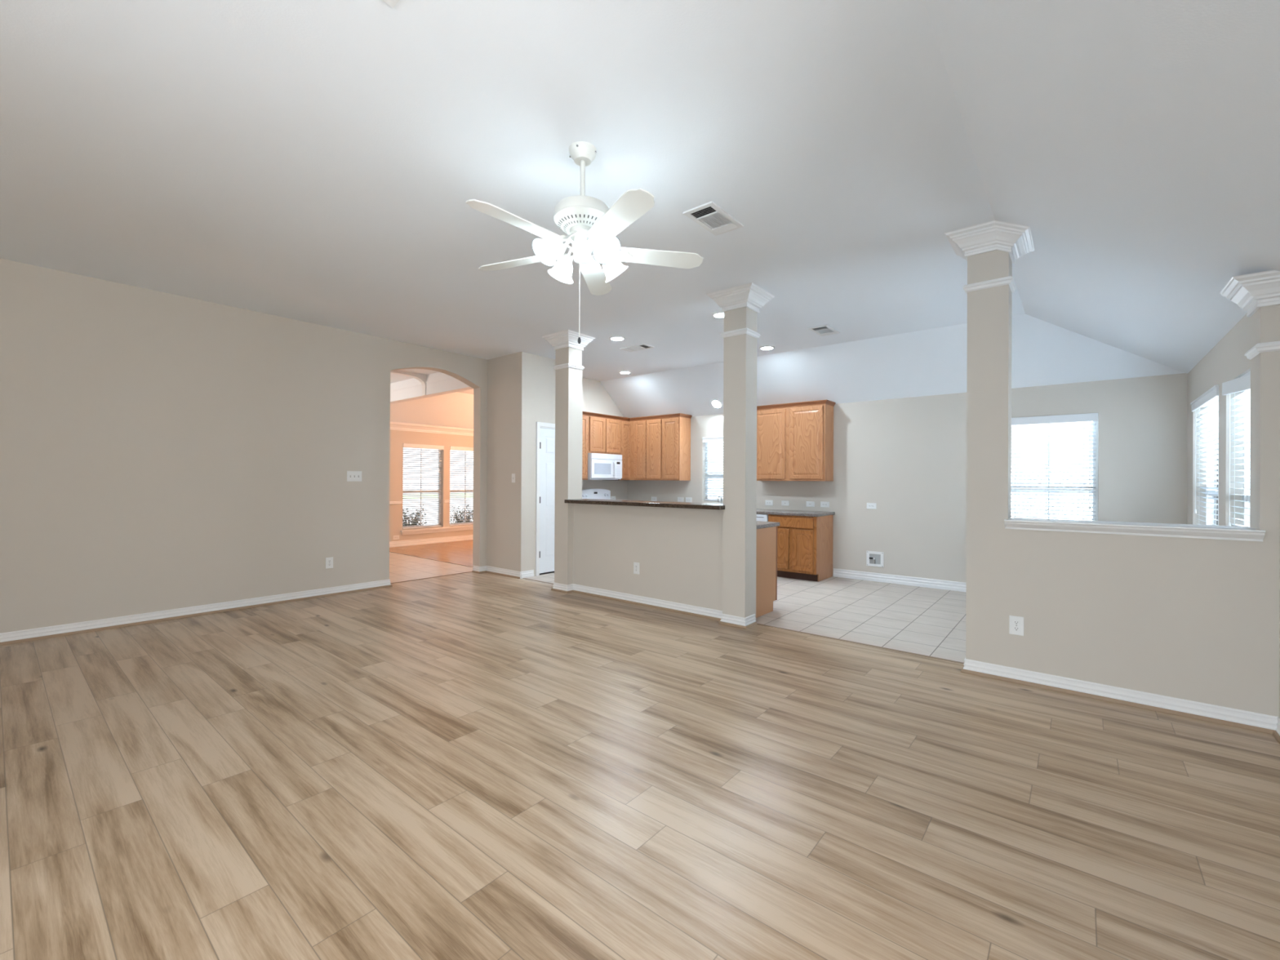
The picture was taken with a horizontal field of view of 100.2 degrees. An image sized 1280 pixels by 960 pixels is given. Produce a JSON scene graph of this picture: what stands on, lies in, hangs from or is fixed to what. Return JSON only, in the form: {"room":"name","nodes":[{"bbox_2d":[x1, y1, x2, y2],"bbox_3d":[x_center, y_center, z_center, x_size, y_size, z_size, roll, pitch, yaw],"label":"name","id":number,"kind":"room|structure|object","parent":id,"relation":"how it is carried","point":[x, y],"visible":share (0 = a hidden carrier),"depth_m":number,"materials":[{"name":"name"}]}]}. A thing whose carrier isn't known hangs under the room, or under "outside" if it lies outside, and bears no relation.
{"room":"empty living room","nodes":[
{"label":"empty living room","id":0,"kind":"room"},
{"bbox_2d":[0,258,487,633],"bbox_3d":[-4.466,-0.334,5.147,0.172,3.300,6.874,0,0,39],"label":"wall","id":1,"kind":"structure","parent":0,"point":[159,451],"depth_m":5.12,"materials":[{"name":"beige paint"}]},
{"bbox_2d":[0,578,392,645],"bbox_3d":[-4.855,1.267,4.563,0.078,0.092,5.491,0,0,39],"label":"baseboard","id":2,"kind":"structure","parent":1,"relation":"attached to","point":[20,636],"depth_m":5.06,"materials":[{"name":"white paint"}]},
{"bbox_2d":[325,556,333,568],"bbox_3d":[-3.553,0.948,6.121,0.009,0.125,0.080,0,0,39],"label":"outlet","id":3,"kind":"object","parent":1,"relation":"attached to","point":[329,561],"visible":1,"depth_m":6.12,"materials":[{"name":"white plastic"}]},
{"bbox_2d":[346,471,361,481],"bbox_3d":[-3.375,-0.045,6.327,0.017,0.123,0.168,0,0,39],"label":"light switch","id":4,"kind":"object","parent":1,"relation":"attached to","point":[352,476],"visible":1,"depth_m":6.32,"materials":[{"name":"white plastic"}]},
{"bbox_2d":[390,369,426,395],"bbox_3d":[-4.135,-1.709,8.519,0.100,0.535,1.490,0,0,39],"label":"arch","id":5,"kind":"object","parent":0,"point":[421,378],"depth_m":8.97,"materials":[{"name":"white paint"}]},
{"bbox_2d":[390,368,439,383],"bbox_3d":[-4.633,-1.784,7.867,3.760,0.001,3.250,0,0,39],"label":"ceiling","id":6,"kind":"structure","parent":0,"point":[394,378],"depth_m":8.94,"materials":[{"name":"white paint"}]},
{"bbox_2d":[389,551,472,582],"bbox_3d":[-4.730,1.350,7.955,3.794,0.060,3.090,0,0,39],"label":"floor","id":7,"kind":"structure","parent":0,"point":[402,567],"depth_m":8.03,"materials":[{"name":"tile"}]},
{"bbox_2d":[389,539,472,566],"bbox_3d":[-2.266,1.336,10.884,3.880,0.001,4.565,0,0,39],"label":"floor","id":8,"kind":"structure","parent":0,"point":[460,553],"depth_m":9.94,"materials":[{"name":"brown wood"}]},
{"bbox_2d":[391,551,472,567],"bbox_3d":[-3.721,1.329,9.126,3.466,0.014,0.020,0,0,39],"label":"threshold strip","id":9,"kind":"object","parent":8,"relation":"on","point":[391,552],"visible":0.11,"depth_m":8.89,"materials":[{"name":"brown wood"}]},
{"bbox_2d":[389,421,473,542],"bbox_3d":[-4.672,-0.326,10.836,0.235,3.300,7.600,0,0,39],"label":"wall","id":10,"kind":"structure","parent":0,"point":[397,437],"depth_m":10.97,"materials":[{"name":"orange paint"}]},
{"bbox_2d":[393,535,399,539],"bbox_3d":[-4.828,1.138,10.594,0.009,0.080,0.125,0,0,39],"label":"outlet","id":11,"kind":"object","parent":10,"relation":"attached to","point":[395,537],"visible":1,"depth_m":10.59,"materials":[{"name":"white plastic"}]},
{"bbox_2d":[402,448,441,528],"bbox_3d":[-4.550,0.130,11.112,0.065,1.730,0.885,0,0,39],"label":"window","id":12,"kind":"structure","parent":10,"relation":"attached to","point":[438,486],"depth_m":11.40,"materials":[{"name":"white plastic"}]},
{"bbox_2d":[402,443,444,528],"bbox_3d":[-4.485,0.126,11.059,0.093,1.715,0.881,0,0,39],"label":"window blind","id":13,"kind":"object","parent":10,"relation":"attached to","point":[408,446],"visible":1,"depth_m":11.05,"materials":[{"name":"white plastic"}]},
{"bbox_2d":[389,534,472,547],"bbox_3d":[-4.680,1.269,10.770,0.015,0.110,7.500,0,0,39],"label":"baseboard","id":14,"kind":"structure","parent":10,"relation":"attached to","point":[441,540],"depth_m":11.14,"materials":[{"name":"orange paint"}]},
{"bbox_2d":[400,525,472,534],"bbox_3d":[-4.147,1.056,11.452,0.130,0.093,2.010,0,0,39],"label":"window sill","id":15,"kind":"structure","parent":10,"relation":"attached to","point":[463,527],"depth_m":11.22,"materials":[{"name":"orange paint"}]},
{"bbox_2d":[449,445,473,525],"bbox_3d":[-3.828,0.130,11.858,0.093,1.715,0.881,0,0,39],"label":"window blind","id":16,"kind":"object","parent":10,"relation":"attached to","point":[454,448],"visible":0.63,"depth_m":11.75,"materials":[{"name":"white plastic"}]},
{"bbox_2d":[449,450,473,525],"bbox_3d":[-3.892,0.135,11.912,0.065,1.730,0.885,0,0,39],"label":"window","id":17,"kind":"structure","parent":10,"relation":"attached to","point":[465,451],"depth_m":11.91,"materials":[{"name":"white plastic"}]},
{"bbox_2d":[390,389,473,428],"bbox_3d":[-2.189,-1.431,10.839,3.760,0.614,4.450,0,0,39],"label":"ceiling","id":18,"kind":"structure","parent":0,"point":[455,410],"depth_m":10.80,"materials":[{"name":"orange paint"}]},
{"bbox_2d":[390,372,473,403],"bbox_3d":[-3.634,-1.706,9.160,3.660,0.535,0.153,0,0,39],"label":"wall header","id":19,"kind":"structure","parent":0,"point":[438,383],"depth_m":9.04,"materials":[{"name":"white paint"}]},
{"bbox_2d":[486,351,528,571],"bbox_3d":[-1.939,-0.318,7.597,0.963,3.300,0.120,0,0,39],"label":"wall","id":20,"kind":"structure","parent":0,"point":[508,375],"depth_m":7.43,"materials":[{"name":"beige paint"}]},
{"bbox_2d":[471,565,520,578],"bbox_3d":[-2.021,1.286,7.487,0.941,0.092,0.140,0,0,39],"label":"baseboard","id":21,"kind":"structure","parent":20,"relation":"attached to","point":[510,573],"depth_m":7.56,"materials":[{"name":"white paint"}]},
{"bbox_2d":[511,473,515,482],"bbox_3d":[-1.742,-0.025,7.345,0.076,0.123,0.017,0,0,39],"label":"light switch","id":22,"kind":"object","parent":20,"relation":"attached to","point":[513,474],"visible":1,"depth_m":7.34,"materials":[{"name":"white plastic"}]},
{"bbox_2d":[528,353,582,576],"bbox_3d":[-1.250,-0.314,7.772,0.120,3.300,1.026,0,0,39],"label":"wall","id":23,"kind":"structure","parent":0,"point":[541,371],"depth_m":7.43,"materials":[{"name":"beige paint"}]},
{"bbox_2d":[520,569,533,578],"bbox_3d":[-1.539,1.288,7.321,0.015,0.092,0.216,0,0,39],"label":"baseboard","id":24,"kind":"structure","parent":23,"relation":"attached to","point":[526,574],"depth_m":7.31,"materials":[{"name":"white paint"}]},
{"bbox_2d":[535,422,555,576],"bbox_3d":[-1.223,0.265,7.792,0.139,2.143,0.831,0,0,39],"label":"door","id":25,"kind":"structure","parent":23,"relation":"in","point":[545,436],"depth_m":7.59,"materials":[{"name":"white paint"}]},
{"bbox_2d":[582,377,627,500],"bbox_3d":[-1.149,-0.311,8.967,0.150,3.300,3.000,0,0,39],"label":"wall","id":26,"kind":"structure","parent":0,"point":[596,399],"depth_m":9.41,"materials":[{"name":"beige paint"}]},
{"bbox_2d":[582,411,589,479],"bbox_3d":[-1.100,-0.553,8.628,0.354,1.102,0.444,0,0,39],"label":"upper cabinet","id":27,"kind":"object","parent":26,"relation":"attached to","point":[584,425],"visible":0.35,"depth_m":8.64,"materials":[{"name":"brown wood"}]},
{"bbox_2d":[587,412,621,454],"bbox_3d":[-0.708,-0.771,9.104,0.354,0.660,0.787,0,0,39],"label":"upper cabinet","id":28,"kind":"object","parent":26,"relation":"attached to","point":[603,430],"visible":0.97,"depth_m":8.96,"materials":[{"name":"brown wood"}]},
{"bbox_2d":[587,453,622,479],"bbox_3d":[-0.678,-0.217,9.060,0.455,0.443,0.756,0,0,39],"label":"microwave","id":29,"kind":"object","parent":28,"relation":"attached to","point":[600,466],"visible":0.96,"depth_m":8.89,"materials":[{"name":"white plastic"}]},
{"bbox_2d":[617,417,630,479],"bbox_3d":[-0.277,-0.547,9.628,0.354,1.102,0.569,0,0,39],"label":"upper cabinet","id":30,"kind":"object","parent":26,"relation":"attached to","point":[624,421],"visible":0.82,"depth_m":9.40,"materials":[{"name":"brown wood"}]},
{"bbox_2d":[0,0,1279,417],"bbox_3d":[-0.629,-1.405,3.868,7.575,0.672,9.964,0,0,39],"label":"ceiling","id":31,"kind":"structure","parent":0,"point":[316,162],"depth_m":2.82,"materials":[{"name":"white paint"}]},
{"bbox_2d":[382,0,399,8],"bbox_3d":[-0.952,-1.738,1.741,0.220,0.016,0.405,0,0,39],"label":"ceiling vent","id":32,"kind":"object","parent":31,"relation":"in","point":[392,3],"visible":1,"depth_m":1.94,"materials":[{"name":"white plastic"}]},
{"bbox_2d":[466,141,702,343],"bbox_3d":[-0.340,-1.226,2.787,1.273,1.030,1.229,0,0,39],"label":"ceiling fan","id":33,"kind":"object","parent":31,"relation":"hanging from","point":[589,224],"visible":1,"depth_m":2.75,"materials":[{"name":"white metal"}]},
{"bbox_2d":[608,336,625,341],"bbox_3d":[-0.278,-1.726,6.542,0.200,0.018,0.200,0,0,39],"label":"recessed light","id":34,"kind":"object","parent":31,"relation":"in","point":[612,338],"visible":1,"depth_m":6.51,"materials":[{"name":"white glass"}]},
{"bbox_2d":[618,370,631,373],"bbox_3d":[-0.240,-1.723,8.585,0.200,0.018,0.200,0,0,39],"label":"recessed light","id":35,"kind":"object","parent":31,"relation":"in","point":[622,371],"visible":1,"depth_m":8.55,"materials":[{"name":"white glass"}]},
{"bbox_2d":[619,343,654,351],"bbox_3d":[-0.039,-1.725,6.997,0.405,0.016,0.220,0,0,39],"label":"ceiling vent","id":36,"kind":"object","parent":31,"relation":"in","point":[642,346],"visible":1,"depth_m":6.98,"materials":[{"name":"white metal"}]},
{"bbox_2d":[682,201,743,235],"bbox_3d":[0.491,-1.728,3.556,0.220,0.016,0.405,0,0,39],"label":"ceiling vent","id":37,"kind":"object","parent":31,"relation":"in","point":[708,215],"visible":1,"depth_m":3.54,"materials":[{"name":"white metal"}]},
{"bbox_2d":[711,399,722,408],"bbox_3d":[1.225,-1.216,8.546,0.200,0.133,0.151,0,0,43],"label":"recessed light","id":38,"kind":"object","parent":31,"relation":"in","point":[716,403],"visible":1,"depth_m":8.53,"materials":[{"name":"white glass"}]},
{"bbox_2d":[711,311,724,318],"bbox_3d":[0.850,-1.722,5.591,0.200,0.018,0.200,0,0,39],"label":"recessed light","id":39,"kind":"object","parent":31,"relation":"in","point":[717,314],"visible":0.66,"depth_m":5.57,"materials":[{"name":"white glass"}]},
{"bbox_2d":[759,345,774,350],"bbox_3d":[1.654,-1.716,6.968,0.200,0.018,0.200,0,0,39],"label":"recessed light","id":40,"kind":"object","parent":31,"relation":"in","point":[762,348],"visible":1,"depth_m":6.94,"materials":[{"name":"white glass"}]},
{"bbox_2d":[808,324,839,336],"bbox_3d":[2.120,-1.716,6.154,0.220,0.016,0.405,0,0,39],"label":"ceiling vent","id":41,"kind":"object","parent":31,"relation":"in","point":[824,330],"visible":1,"depth_m":6.13,"materials":[{"name":"white metal"}]},
{"bbox_2d":[0,572,1279,959],"bbox_3d":[-1.713,1.326,2.634,7.627,0.001,7.192,0,0,39],"label":"floor","id":42,"kind":"structure","parent":0,"point":[468,766],"depth_m":2.25,"materials":[{"name":"brown wood"}]},
{"bbox_2d":[390,571,471,583],"bbox_3d":[-2.840,1.330,7.264,0.030,0.015,1.285,0,0,39],"label":"threshold strip","id":43,"kind":"object","parent":42,"relation":"on","point":[468,571],"visible":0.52,"depth_m":7.25,"materials":[{"name":"brown wood"}]},
{"bbox_2d":[542,329,595,584],"bbox_3d":[-0.874,-0.201,6.503,0.476,3.074,0.461,0,0,39],"label":"column","id":44,"kind":"structure","parent":42,"relation":"on","point":[568,367],"depth_m":6.41,"materials":[{"name":"beige paint"}]},
{"bbox_2d":[706,282,774,620],"bbox_3d":[0.937,-0.195,5.013,0.477,3.074,0.461,0,0,39],"label":"column","id":45,"kind":"structure","parent":42,"relation":"on","point":[740,305],"depth_m":4.93,"materials":[{"name":"beige paint"}]},
{"bbox_2d":[756,623,964,663],"bbox_3d":[1.741,1.349,4.452,1.700,0.014,0.028,0,0,39],"label":"threshold strip","id":46,"kind":"object","parent":42,"relation":"on","point":[757,624],"visible":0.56,"depth_m":4.36,"materials":[{"name":"brown"}]},
{"bbox_2d":[944,220,1034,666],"bbox_3d":[2.456,-0.189,3.764,0.485,3.074,0.461,0,0,39],"label":"column","id":47,"kind":"structure","parent":42,"relation":"on","point":[990,249],"depth_m":3.68,"materials":[{"name":"beige paint"}]},
{"bbox_2d":[1219,270,1279,716],"bbox_3d":[3.358,0.126,2.942,0.192,2.450,0.339,0,0,39],"label":"column","id":48,"kind":"structure","parent":42,"relation":"on","point":[1258,294],"depth_m":2.87,"materials":[{"name":"beige paint"}]},
{"bbox_2d":[573,503,723,610],"bbox_3d":[0.053,0.806,5.788,2.112,1.066,0.115,0,0,39],"label":"wall","id":49,"kind":"structure","parent":0,"point":[677,551],"depth_m":5.65,"materials":[{"name":"beige paint"}]},
{"bbox_2d":[633,562,639,574],"bbox_3d":[-0.038,0.954,5.782,0.080,0.125,0.009,0,0,39],"label":"outlet","id":50,"kind":"object","parent":49,"relation":"attached to","point":[636,565],"visible":1,"depth_m":5.78,"materials":[{"name":"white plastic"}]},
{"bbox_2d":[564,498,724,510],"bbox_3d":[0.036,0.253,5.745,2.138,0.039,0.398,0,0,39],"label":"bar","id":51,"kind":"object","parent":49,"relation":"on","point":[591,501],"visible":0.89,"depth_m":5.53,"materials":[{"name":"brown stone"}]},
{"bbox_2d":[551,582,756,629],"bbox_3d":[0.006,1.293,5.733,2.633,0.092,0.215,0,0,39],"label":"baseboard","id":52,"kind":"structure","parent":49,"relation":"attached to","point":[745,623],"depth_m":5.54,"materials":[{"name":"white paint"}]},
{"bbox_2d":[521,572,965,662],"bbox_3d":[1.626,1.379,6.548,7.641,0.060,3.096,0,0,39],"label":"floor","id":53,"kind":"structure","parent":0,"point":[922,620],"depth_m":5.38,"materials":[{"name":"beige tile"}]},
{"bbox_2d":[522,577,553,584],"bbox_3d":[-1.239,1.338,6.971,0.883,0.014,0.032,0,0,39],"label":"threshold strip","id":54,"kind":"object","parent":53,"relation":"on","point":[522,578],"visible":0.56,"depth_m":7.06,"materials":[{"name":"brown"}]},
{"bbox_2d":[582,488,610,499],"bbox_3d":[-0.551,0.736,8.995,0.719,1.170,0.756,0,0,39],"label":"range","id":55,"kind":"object","parent":53,"relation":"on","point":[598,494],"visible":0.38,"depth_m":9.18,"materials":[{"name":"white metal"}]},
{"bbox_2d":[756,514,768,521],"bbox_3d":[1.738,0.908,7.905,0.602,0.846,0.618,0,0,39],"label":"dishwasher","id":56,"kind":"object","parent":53,"relation":"on","point":[763,517],"visible":0.12,"depth_m":7.53,"materials":[{"name":"white plastic"}]},
{"bbox_2d":[755,526,777,617],"bbox_3d":[0.361,0.907,6.029,2.244,0.868,0.620,0,0,39],"label":"base cabinet","id":57,"kind":"object","parent":53,"relation":"on","point":[766,538],"visible":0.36,"depth_m":5.37,"materials":[{"name":"brown wood"}]},
{"bbox_2d":[756,520,779,528],"bbox_3d":[0.382,0.454,6.027,2.255,0.039,0.645,0,0,39],"label":"countertop","id":58,"kind":"structure","parent":57,"relation":"on","point":[760,524],"depth_m":5.39,"materials":[{"name":"grey stone"}]},
{"bbox_2d":[768,514,833,582],"bbox_3d":[2.248,0.919,7.502,0.690,0.868,0.632,0,0,39],"label":"base cabinet","id":59,"kind":"object","parent":53,"relation":"on","point":[804,543],"visible":0.8,"depth_m":7.23,"materials":[{"name":"brown wood"}]},
{"bbox_3d":[0.809,0.914,8.686,1.820,0.868,0.632,0,0,39],"label":"base cabinet","id":60,"kind":"object","parent":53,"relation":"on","visible":0},
{"bbox_2d":[756,508,835,516],"bbox_3d":[1.315,0.462,8.271,3.165,0.039,0.636,0,0,39],"label":"countertop","id":61,"kind":"structure","parent":60,"relation":"on","point":[759,511],"depth_m":7.39,"materials":[{"name":"grey stone"}]},
{"bbox_2d":[717,496,722,503],"bbox_3d":[1.284,0.347,8.481,0.106,0.191,0.191,0,0,39],"label":"faucet","id":62,"kind":"object","parent":61,"relation":"on","point":[718,496],"visible":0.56,"depth_m":8.50,"materials":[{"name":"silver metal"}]},
{"bbox_2d":[626,373,1187,582],"bbox_3d":[2.703,-0.295,7.644,7.480,3.300,0.150,0,0,39],"label":"wall","id":63,"kind":"structure","parent":0,"point":[906,456],"depth_m":6.73,"materials":[{"name":"beige paint"}]},
{"bbox_2d":[629,416,646,479],"bbox_3d":[0.054,-0.546,9.498,0.388,1.102,0.354,0,0,39],"label":"upper cabinet","id":64,"kind":"object","parent":63,"relation":"attached to","point":[637,424],"visible":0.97,"depth_m":9.36,"materials":[{"name":"brown wood"}]},
{"bbox_2d":[651,496,657,501],"bbox_3d":[0.250,0.339,9.555,0.125,0.080,0.009,0,0,39],"label":"outlet","id":65,"kind":"object","parent":63,"relation":"attached to","point":[653,499],"visible":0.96,"depth_m":9.55,"materials":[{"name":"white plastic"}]},
{"bbox_2d":[645,413,692,480],"bbox_3d":[0.488,-0.544,9.140,0.734,1.102,0.354,0,0,39],"label":"upper cabinet","id":66,"kind":"object","parent":63,"relation":"attached to","point":[668,436],"visible":1,"depth_m":8.98,"materials":[{"name":"brown wood"}]},
{"bbox_2d":[677,497,683,502],"bbox_3d":[0.693,0.336,9.185,0.123,0.076,0.017,0,0,39],"label":"light switch","id":67,"kind":"object","parent":63,"relation":"attached to","point":[679,499],"visible":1,"depth_m":9.19,"materials":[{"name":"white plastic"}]},
{"bbox_2d":[685,497,692,502],"bbox_3d":[0.827,0.338,9.080,0.125,0.080,0.009,0,0,39],"label":"outlet","id":68,"kind":"object","parent":63,"relation":"attached to","point":[687,500],"visible":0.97,"depth_m":9.08,"materials":[{"name":"white plastic"}]},
{"bbox_2d":[705,442,723,501],"bbox_3d":[1.464,-0.179,8.710,0.905,1.060,0.065,0,0,39],"label":"window","id":69,"kind":"structure","parent":63,"relation":"in","point":[706,497],"depth_m":8.96,"materials":[{"name":"white plastic"}]},
{"bbox_2d":[702,435,723,501],"bbox_3d":[1.411,-0.184,8.645,0.901,1.045,0.093,0,0,39],"label":"window blind","id":70,"kind":"object","parent":69,"relation":"attached to","point":[709,439],"visible":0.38,"depth_m":8.82,"materials":[{"name":"white plastic"}]},
{"bbox_2d":[764,500,773,505],"bbox_3d":[1.964,0.347,8.145,0.125,0.080,0.009,0,0,39],"label":"outlet","id":71,"kind":"object","parent":63,"relation":"attached to","point":[766,502],"visible":1,"depth_m":8.14,"materials":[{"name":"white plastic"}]},
{"bbox_2d":[781,500,789,506],"bbox_3d":[2.165,0.346,7.975,0.123,0.076,0.017,0,0,39],"label":"light switch","id":72,"kind":"object","parent":63,"relation":"attached to","point":[786,503],"visible":1,"depth_m":7.97,"materials":[{"name":"white plastic"}]},
{"bbox_2d":[756,400,835,480],"bbox_3d":[2.196,-0.538,7.735,1.142,1.102,0.354,0,0,39],"label":"upper cabinet","id":73,"kind":"object","parent":63,"relation":"attached to","point":[795,440],"visible":0.84,"depth_m":7.53,"materials":[{"name":"brown wood"}]},
{"bbox_2d":[806,501,814,506],"bbox_3d":[2.460,0.348,7.732,0.123,0.076,0.017,0,0,39],"label":"light switch","id":74,"kind":"object","parent":63,"relation":"attached to","point":[809,504],"visible":1,"depth_m":7.73,"materials":[{"name":"white plastic"}]},
{"bbox_2d":[820,501,829,507],"bbox_3d":[2.627,0.348,7.600,0.125,0.080,0.009,0,0,39],"label":"outlet","id":75,"kind":"object","parent":63,"relation":"attached to","point":[823,504],"visible":1,"depth_m":7.60,"materials":[{"name":"white plastic"}]},
{"bbox_2d":[866,502,876,509],"bbox_3d":[3.115,0.350,7.198,0.125,0.080,0.009,0,0,39],"label":"outlet","id":76,"kind":"object","parent":63,"relation":"attached to","point":[869,505],"visible":1,"depth_m":7.19,"materials":[{"name":"white plastic"}]},
{"bbox_2d":[866,551,883,567],"bbox_3d":[3.143,1.059,7.160,0.216,0.200,0.027,0,0,39],"label":"water supply box","id":77,"kind":"object","parent":63,"relation":"attached to","point":[873,558],"visible":1,"depth_m":7.16,"materials":[{"name":"white plastic"}]},
{"bbox_2d":[833,568,966,591],"bbox_3d":[4.066,1.304,6.407,3.493,0.112,0.015,0,0,39],"label":"baseboard","id":78,"kind":"structure","parent":63,"relation":"attached to","point":[878,577],"depth_m":6.95,"materials":[{"name":"white paint"}]},
{"bbox_2d":[1011,421,1097,520],"bbox_3d":[4.652,0.010,6.087,0.852,1.465,0.065,0,0,39],"label":"window","id":79,"kind":"structure","parent":63,"relation":"in","point":[1095,465],"depth_m":5.82,"materials":[{"name":"white plastic"}]},
{"bbox_2d":[1011,413,1097,519],"bbox_3d":[4.599,0.005,6.022,0.848,1.450,0.093,0,0,39],"label":"window blind","id":80,"kind":"object","parent":79,"relation":"attached to","point":[1090,417],"visible":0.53,"depth_m":6.00,"materials":[{"name":"white plastic"}]},
{"bbox_2d":[1007,528,1259,713],"bbox_3d":[2.979,0.832,3.329,1.125,1.035,0.217,0,0,39],"label":"wall","id":81,"kind":"structure","parent":0,"point":[1176,617],"depth_m":3.18,"materials":[{"name":"beige paint"}]},
{"bbox_2d":[1008,615,1023,635],"bbox_3d":[2.511,0.971,3.567,0.080,0.125,0.009,0,0,39],"label":"outlet","id":82,"kind":"object","parent":81,"relation":"attached to","point":[1015,623],"visible":1,"depth_m":3.56,"materials":[{"name":"white plastic"}]},
{"bbox_2d":[1013,620,1019,625],"bbox_3d":[2.509,0.950,3.565,0.033,0.033,0.003,0,0,39],"label":"receptacle","id":83,"kind":"object","parent":82,"relation":"attached to","point":[1015,622],"depth_m":3.56,"materials":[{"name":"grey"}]},
{"bbox_2d":[1013,626,1019,631],"bbox_3d":[2.509,0.991,3.565,0.033,0.033,0.003,0,0,39],"label":"receptacle","id":84,"kind":"object","parent":82,"relation":"attached to","point":[1015,628],"depth_m":3.56,"materials":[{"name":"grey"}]},
{"bbox_2d":[960,657,1279,743],"bbox_3d":[0.775,1.289,0.808,1.464,0.092,6.845,0,0,39],"label":"baseboard","id":85,"kind":"structure","parent":81,"relation":"attached to","point":[1260,722],"depth_m":3.19,"materials":[{"name":"white paint"}]},
{"bbox_2d":[1004,517,1265,541],"bbox_3d":[2.979,0.299,3.331,1.150,0.062,0.337,0,0,39],"label":"sill ledge","id":86,"kind":"object","parent":81,"relation":"on","point":[1167,530],"visible":1,"depth_m":3.19,"materials":[{"name":"white paint"}]},
{"bbox_2d":[1186,313,1279,717],"bbox_3d":[2.359,-0.306,1.456,0.150,3.300,9.844,0,0,39],"label":"wall","id":87,"kind":"structure","parent":0,"point":[1226,361],"depth_m":4.01,"materials":[{"name":"beige paint"}]},
{"bbox_2d":[1204,400,1218,525],"bbox_3d":[4.906,0.004,4.495,0.065,1.475,1.205,0,0,39],"label":"window","id":88,"kind":"structure","parent":87,"relation":"in","point":[1211,500],"depth_m":4.89,"materials":[{"name":"white glass"}]},
{"bbox_2d":[1190,384,1218,525],"bbox_3d":[4.841,-0.001,4.548,0.093,1.460,1.201,0,0,39],"label":"window blind","id":89,"kind":"object","parent":88,"relation":"attached to","point":[1210,415],"visible":0.47,"depth_m":4.61,"materials":[{"name":"white plastic"}]},
{"bbox_2d":[1222,370,1250,526],"bbox_3d":[3.963,0.008,3.486,0.099,1.431,1.008,0,0,39],"label":"window blind","id":90,"kind":"object","parent":87,"relation":"attached to","point":[1243,383],"visible":0.42,"depth_m":3.68,"materials":[{"name":"white plastic"}]},
{"bbox_2d":[1242,390,1250,527],"bbox_3d":[4.030,0.018,3.431,0.065,1.435,1.020,0,0,39],"label":"window","id":91,"kind":"structure","parent":87,"relation":"in","point":[1247,428],"depth_m":3.80,"materials":[{"name":"white glass"}]},
{"label":"outside","id":92,"kind":"structure","parent":0,"visible":0},
{"bbox_2d":[1029,506,1079,518],"bbox_3d":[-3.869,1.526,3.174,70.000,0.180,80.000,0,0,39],"label":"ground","id":93,"kind":"structure","parent":92,"point":[1029,507],"depth_m":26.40,"materials":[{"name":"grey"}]},
{"bbox_2d":[709,464,1092,520],"bbox_3d":[4.695,0.618,9.646,11.000,1.740,0.070,0,0,39],"label":"fence","id":94,"kind":"object","parent":93,"relation":"on","point":[1090,465],"visible":0.02,"depth_m":8.28,"materials":[{"name":"grey wood"}]},
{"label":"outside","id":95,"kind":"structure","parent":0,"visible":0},
{"bbox_2d":[402,492,473,526],"bbox_3d":[-24.098,1.463,26.286,49.390,0.180,70.000,0,0,39],"label":"pavement","id":96,"kind":"structure","parent":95,"point":[466,499],"depth_m":27.48,"materials":[{"name":"white concrete"}]},
{"bbox_2d":[402,504,426,526],"bbox_3d":[-4.975,0.983,11.468,0.726,0.928,0.776,0,0,-7],"label":"shrub","id":97,"kind":"object","parent":96,"relation":"on","point":[404,517],"visible":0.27,"depth_m":11.49,"materials":[{"name":"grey plant"}]},
{"bbox_2d":[450,504,473,523],"bbox_3d":[-4.111,1.019,12.502,0.505,0.865,0.786,0,0,39],"label":"shrub","id":98,"kind":"object","parent":96,"relation":"on","point":[462,513],"visible":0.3,"depth_m":12.46,"materials":[{"name":"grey plant"}]},
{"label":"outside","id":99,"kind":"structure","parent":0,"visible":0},
{"bbox_2d":[403,493,473,499],"bbox_3d":[-28.409,1.358,36.307,14.000,0.020,140.000,0,0,39],"label":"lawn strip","id":100,"kind":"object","parent":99,"point":[434,495],"depth_m":45.57,"materials":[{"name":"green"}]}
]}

